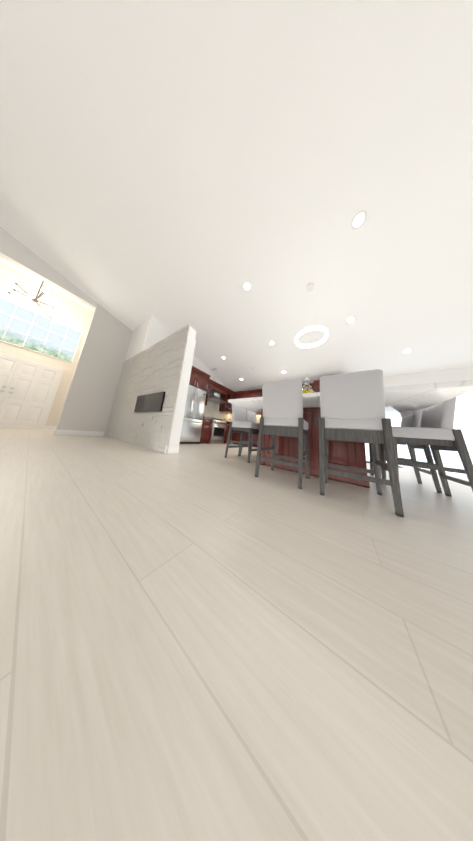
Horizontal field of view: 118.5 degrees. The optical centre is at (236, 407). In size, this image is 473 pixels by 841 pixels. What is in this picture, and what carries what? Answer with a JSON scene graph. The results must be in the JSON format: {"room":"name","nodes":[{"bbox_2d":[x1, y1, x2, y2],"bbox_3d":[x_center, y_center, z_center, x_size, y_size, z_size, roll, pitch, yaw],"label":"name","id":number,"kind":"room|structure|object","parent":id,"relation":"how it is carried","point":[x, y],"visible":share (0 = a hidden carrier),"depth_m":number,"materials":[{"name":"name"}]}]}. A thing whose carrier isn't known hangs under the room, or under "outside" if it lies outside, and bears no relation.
{"room":"kitchen","nodes":[
{"label":"kitchen","id":0,"kind":"room"},
{"bbox_2d":[0,261,93,428],"bbox_3d":[-6.184,-1.607,5.167,0.200,4.800,5.050,-2,-13,34],"label":"wall","id":1,"kind":"structure","parent":0,"point":[74,315],"depth_m":4.80,"materials":[{"name":"beige paint"}]},
{"bbox_2d":[0,356,58,428],"bbox_3d":[-6.708,-0.445,4.103,0.061,2.025,1.530,-2,-13,34],"label":"door","id":2,"kind":"structure","parent":1,"relation":"in","point":[28,388],"depth_m":4.33,"materials":[{"name":"white paint"}]},
{"bbox_2d":[0,352,63,429],"bbox_3d":[-6.713,-0.491,4.119,0.039,2.130,1.730,-2,-13,34],"label":"door frame","id":3,"kind":"structure","parent":1,"relation":"attached to","point":[51,400],"depth_m":4.68,"materials":[{"name":"white paint"}]},
{"bbox_2d":[0,296,82,362],"bbox_3d":[-6.463,-2.435,4.601,0.029,1.270,1.740,-2,-13,34],"label":"window","id":4,"kind":"structure","parent":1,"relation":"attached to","point":[25,328],"depth_m":4.56,"materials":[{"name":"glass"}]},
{"bbox_2d":[44,426,56,429],"bbox_3d":[-5.966,0.796,5.163,0.016,0.135,1.310,-2,-13,34],"label":"baseboard","id":5,"kind":"structure","parent":1,"relation":"attached to","point":[46,427],"depth_m":4.73,"materials":[{"name":"white paint"}]},
{"bbox_2d":[0,257,94,311],"bbox_3d":[-5.102,-3.988,5.020,2.300,0.100,5.050,-2,-13,34],"label":"ceiling","id":6,"kind":"structure","parent":0,"point":[12,265],"depth_m":4.65,"materials":[{"name":"white paint"}]},
{"bbox_2d":[0,277,61,322],"bbox_3d":[-5.657,-3.426,4.045,0.925,1.461,0.940,-2,-13,34],"label":"sputnik chandelier","id":7,"kind":"object","parent":6,"relation":"hanging from","point":[35,300],"visible":0.96,"depth_m":3.95,"materials":[{"name":"brass"}]},
{"bbox_2d":[0,226,131,435],"bbox_3d":[-6.528,-2.287,0.946,0.160,4.500,9.500,-2,-13,34],"label":"wall","id":8,"kind":"structure","parent":0,"point":[89,400],"depth_m":4.07,"materials":[{"name":"white paint"}]},
{"bbox_2d":[53,429,103,435],"bbox_3d":[-4.291,0.710,3.895,0.016,0.135,0.936,-2,-13,34],"label":"baseboard","id":9,"kind":"structure","parent":8,"relation":"attached to","point":[56,432],"depth_m":3.83,"materials":[{"name":"white paint"}]},
{"bbox_2d":[109,317,149,427],"bbox_3d":[-3.275,-0.934,4.351,1.280,3.706,0.160,-2,-13,34],"label":"wall","id":10,"kind":"structure","parent":0,"point":[135,347],"depth_m":4.47,"materials":[{"name":"white paint"}]},
{"bbox_2d":[126,326,195,444],"bbox_3d":[-1.815,-0.380,3.265,2.000,2.480,0.268,-2,-13,34],"label":"wall","id":11,"kind":"structure","parent":0,"point":[175,436],"depth_m":2.67,"materials":[{"name":"white paint"}]},
{"bbox_2d":[105,324,189,453],"bbox_3d":[-2.478,-0.386,3.542,3.466,2.476,0.030,-2,-13,34],"label":"cladding","id":12,"kind":"object","parent":11,"relation":"attached to","point":[157,367],"visible":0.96,"depth_m":3.14,"materials":[{"name":"white stone"}]},
{"bbox_2d":[134,391,165,411],"bbox_3d":[-1.896,-0.097,3.042,1.180,0.390,0.058,-2,-13,34],"label":"insert","id":13,"kind":"object","parent":12,"relation":"attached to","point":[153,402],"visible":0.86,"depth_m":2.93,"materials":[{"name":"black glass"}]},
{"bbox_2d":[142,315,225,386],"bbox_3d":[-1.478,-0.517,5.678,0.160,3.706,4.470,-2,-13,34],"label":"wall","id":14,"kind":"structure","parent":0,"point":[157,331],"depth_m":4.30,"materials":[{"name":"white paint"}]},
{"bbox_2d":[189,366,206,389],"bbox_3d":[-1.584,-0.968,4.865,0.608,0.608,0.960,-2,-13,34],"label":"upper cabinet","id":15,"kind":"object","parent":14,"relation":"attached to","point":[197,378],"depth_m":4.76,"materials":[{"name":"brown wood"}]},
{"bbox_2d":[203,388,230,420],"bbox_3d":[-0.949,-0.099,6.278,0.010,1.343,2.370,-2,-13,34],"label":"backsplash","id":16,"kind":"structure","parent":14,"relation":"attached to","point":[211,409],"depth_m":6.22,"materials":[{"name":"tile"}]},
{"bbox_2d":[207,382,226,405],"bbox_3d":[-0.852,-0.551,5.986,0.500,0.600,0.910,-2,-13,34],"label":"upper cabinet","id":17,"kind":"object","parent":14,"relation":"attached to","point":[214,396],"depth_m":5.94,"materials":[{"name":"brown wood"}]},
{"bbox_2d":[203,387,226,404],"bbox_3d":[-0.853,-0.540,5.984,0.500,0.579,0.910,-2,-13,34],"label":"range hood","id":18,"kind":"object","parent":17,"relation":"in","point":[214,397],"depth_m":5.95,"materials":[{"name":"silver metal"}]},
{"bbox_2d":[223,390,234,413],"bbox_3d":[-0.277,-0.230,6.961,0.353,1.038,0.625,-2,-13,34],"label":"upper cabinet","id":19,"kind":"object","parent":14,"relation":"attached to","point":[230,394],"depth_m":6.57,"materials":[{"name":"brown wood"}]},
{"bbox_2d":[0,428,472,840],"bbox_3d":[-0.872,0.428,0.063,17.000,0.120,15.500,-2,-13,34],"label":"floor","id":20,"kind":"structure","parent":0,"point":[205,642],"depth_m":0.28,"materials":[{"name":"white wood"}]},
{"bbox_2d":[179,382,206,443],"bbox_3d":[-1.659,0.240,4.622,0.683,1.800,0.978,-2,-13,34],"label":"tall cabinet","id":21,"kind":"object","parent":20,"relation":"on","point":[198,427],"depth_m":4.46,"materials":[{"name":"metal"}]},
{"bbox_2d":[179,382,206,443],"bbox_3d":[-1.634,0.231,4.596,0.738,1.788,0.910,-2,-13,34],"label":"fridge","id":22,"kind":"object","parent":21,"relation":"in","point":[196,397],"depth_m":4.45,"materials":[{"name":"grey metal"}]},
{"bbox_2d":[203,418,214,443],"bbox_3d":[-1.312,0.837,5.143,0.595,0.888,0.527,-2,-13,34],"label":"base cabinet","id":23,"kind":"object","parent":20,"relation":"on","point":[206,421],"depth_m":5.02,"materials":[{"name":"brown wood"}]},
{"bbox_2d":[211,418,226,443],"bbox_3d":[-0.935,0.964,5.659,0.627,0.900,0.770,-2,-13,34],"label":"oven","id":24,"kind":"object","parent":20,"relation":"on","point":[218,429],"depth_m":5.47,"materials":[{"name":"metal"}]},
{"bbox_2d":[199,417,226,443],"bbox_3d":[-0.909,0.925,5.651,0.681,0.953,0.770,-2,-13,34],"label":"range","id":25,"kind":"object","parent":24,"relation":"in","point":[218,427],"depth_m":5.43,"materials":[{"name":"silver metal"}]},
{"bbox_2d":[223,422,230,443],"bbox_3d":[-0.592,1.101,6.181,0.595,0.888,0.502,-2,-13,34],"label":"base cabinet","id":26,"kind":"object","parent":20,"relation":"on","point":[228,423],"depth_m":5.98,"materials":[{"name":"brown wood"}]},
{"bbox_2d":[232,432,248,444],"bbox_3d":[0.351,1.184,6.163,0.915,0.888,0.595,-2,-13,34],"label":"base cabinet","id":27,"kind":"object","parent":20,"relation":"on","point":[235,436],"depth_m":5.98,"materials":[{"name":"brown wood"}]},
{"bbox_2d":[225,404,258,462],"bbox_3d":[0.167,0.416,2.640,0.508,1.051,0.469,-2,-13,34],"label":"stool","id":28,"kind":"object","parent":20,"relation":"on","point":[239,424],"visible":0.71,"depth_m":2.54,"materials":[{"name":"fabric"}]},
{"bbox_2d":[240,409,257,455],"bbox_3d":[0.435,0.514,3.026,0.508,1.051,0.469,-2,-13,34],"label":"stool","id":29,"kind":"object","parent":20,"relation":"on","point":[250,416],"visible":0.12,"depth_m":3.10,"materials":[{"name":"fabric"}]},
{"bbox_2d":[252,434,257,445],"bbox_3d":[1.108,1.156,5.645,0.920,0.888,0.595,-2,-13,34],"label":"base cabinet","id":30,"kind":"object","parent":20,"relation":"on","point":[255,435],"depth_m":5.52,"materials":[{"name":"brown wood"}]},
{"bbox_2d":[255,380,309,489],"bbox_3d":[0.569,0.268,1.663,0.469,1.051,0.508,-2,-13,34],"label":"stool","id":31,"kind":"object","parent":20,"relation":"on","point":[282,408],"visible":1,"depth_m":1.52,"materials":[{"name":"fabric"}]},
{"bbox_2d":[228,380,472,487],"bbox_3d":[1.196,0.476,2.135,2.130,0.930,1.740,-2,-13,34],"label":"kitchen island","id":32,"kind":"object","parent":20,"relation":"on","point":[401,401],"visible":0.46,"depth_m":1.66,"materials":[{"name":"brown wood"}]},
{"bbox_2d":[302,374,313,392],"bbox_3d":[1.177,-0.278,2.352,0.248,0.620,0.248,-2,-13,34],"label":"apothecary jar","id":33,"kind":"object","parent":32,"relation":"on","point":[309,387],"visible":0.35,"depth_m":2.35,"materials":[{"name":"clear glass"}]},
{"bbox_2d":[319,369,403,517],"bbox_3d":[1.064,0.249,1.325,0.469,1.051,0.508,-2,-13,34],"label":"stool","id":34,"kind":"object","parent":20,"relation":"on","point":[352,405],"visible":1,"depth_m":1.17,"materials":[{"name":"fabric"}]},
{"bbox_2d":[369,410,441,492],"bbox_3d":[2.193,0.471,1.942,0.508,1.051,0.469,-2,-13,34],"label":"stool","id":35,"kind":"object","parent":20,"relation":"on","point":[412,420],"visible":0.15,"depth_m":1.79,"materials":[{"name":"wood"}]},
{"bbox_2d":[380,397,472,496],"bbox_3d":[1.924,0.364,1.510,0.508,1.051,0.469,-2,-13,34],"label":"stool","id":36,"kind":"object","parent":20,"relation":"on","point":[436,431],"visible":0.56,"depth_m":1.35,"materials":[{"name":"fabric"}]},
{"bbox_2d":[0,0,472,391],"bbox_3d":[2.366,-2.565,1.860,13.500,2.003,7.240,-2,-13,34],"label":"ceiling slope","id":37,"kind":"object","parent":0,"point":[172,166],"visible":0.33,"depth_m":1.84,"materials":[{"name":"white paint"}]},
{"bbox_2d":[243,282,250,291],"bbox_3d":[0.225,-2.561,2.982,0.176,0.051,0.172,-2,-13,34],"label":"recessed light","id":38,"kind":"object","parent":37,"relation":"attached to","point":[246,286],"visible":1,"depth_m":2.98,"materials":[{"name":"white paint"}]},
{"bbox_2d":[295,283,327,347],"bbox_3d":[1.390,-1.802,2.641,0.528,1.169,0.528,-2,-13,34],"label":"ring pendant light","id":39,"kind":"object","parent":37,"relation":"hanging from","point":[310,287],"visible":0.98,"depth_m":2.56,"materials":[{"name":"white paint"}]},
{"bbox_2d":[345,316,355,323],"bbox_3d":[2.511,-1.929,3.100,0.176,0.051,0.172,-2,-13,34],"label":"recessed light","id":40,"kind":"object","parent":37,"relation":"attached to","point":[350,319],"visible":1,"depth_m":3.10,"materials":[{"name":"white paint"}]},
{"bbox_2d":[351,210,366,229],"bbox_3d":[1.710,-2.617,1.966,0.176,0.051,0.172,-2,-13,34],"label":"recessed light","id":41,"kind":"object","parent":37,"relation":"attached to","point":[359,219],"visible":1,"depth_m":1.96,"materials":[{"name":"white paint"}]},
{"bbox_2d":[401,348,412,353],"bbox_3d":[4.150,-1.373,3.427,0.176,0.051,0.172,-2,-13,34],"label":"recessed light","id":42,"kind":"object","parent":37,"relation":"attached to","point":[408,350],"visible":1,"depth_m":3.42,"materials":[{"name":"white paint"}]},
{"bbox_2d":[231,366,472,440],"bbox_3d":[4.655,0.204,3.920,12.220,2.750,0.160,-2,-13,34],"label":"wall","id":43,"kind":"structure","parent":0,"point":[454,374],"depth_m":3.73,"materials":[{"name":"white paint"}]},
{"bbox_2d":[231,391,238,413],"bbox_3d":[0.034,-0.212,6.910,0.255,1.040,0.353,-2,-13,34],"label":"upper cabinet","id":44,"kind":"object","parent":43,"relation":"attached to","point":[236,393],"depth_m":6.75,"materials":[{"name":"brown wood"}]},
{"bbox_2d":[235,390,250,398],"bbox_3d":[0.469,-0.410,6.649,0.770,0.670,0.367,-2,-13,34],"label":"upper cabinet","id":45,"kind":"object","parent":43,"relation":"attached to","point":[247,393],"depth_m":6.52,"materials":[{"name":"brown wood"}]},
{"bbox_2d":[230,414,260,422],"bbox_3d":[1.250,0.518,6.095,3.806,0.465,0.010,-2,-13,34],"label":"backsplash","id":46,"kind":"structure","parent":43,"relation":"attached to","point":[258,416],"depth_m":6.31,"materials":[{"name":"tile"}]},
{"bbox_2d":[251,390,262,413],"bbox_3d":[1.075,-0.250,6.197,0.730,1.038,0.353,-2,-13,34],"label":"upper cabinet","id":47,"kind":"object","parent":43,"relation":"attached to","point":[254,393],"depth_m":6.19,"materials":[{"name":"brown wood"}]},
{"bbox_2d":[311,380,319,391],"bbox_3d":[3.104,-0.480,4.717,0.862,0.775,0.564,-2,-13,34],"label":"upper cabinet","id":48,"kind":"object","parent":43,"relation":"attached to","point":[315,385],"depth_m":4.73,"materials":[{"name":"brown wood"}]},
{"bbox_2d":[365,390,472,474],"bbox_3d":[4.675,0.530,3.824,2.500,2.080,0.060,-2,-13,34],"label":"sliding glass door","id":49,"kind":"structure","parent":43,"relation":"in","point":[463,418],"depth_m":3.39,"materials":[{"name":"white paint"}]}
]}

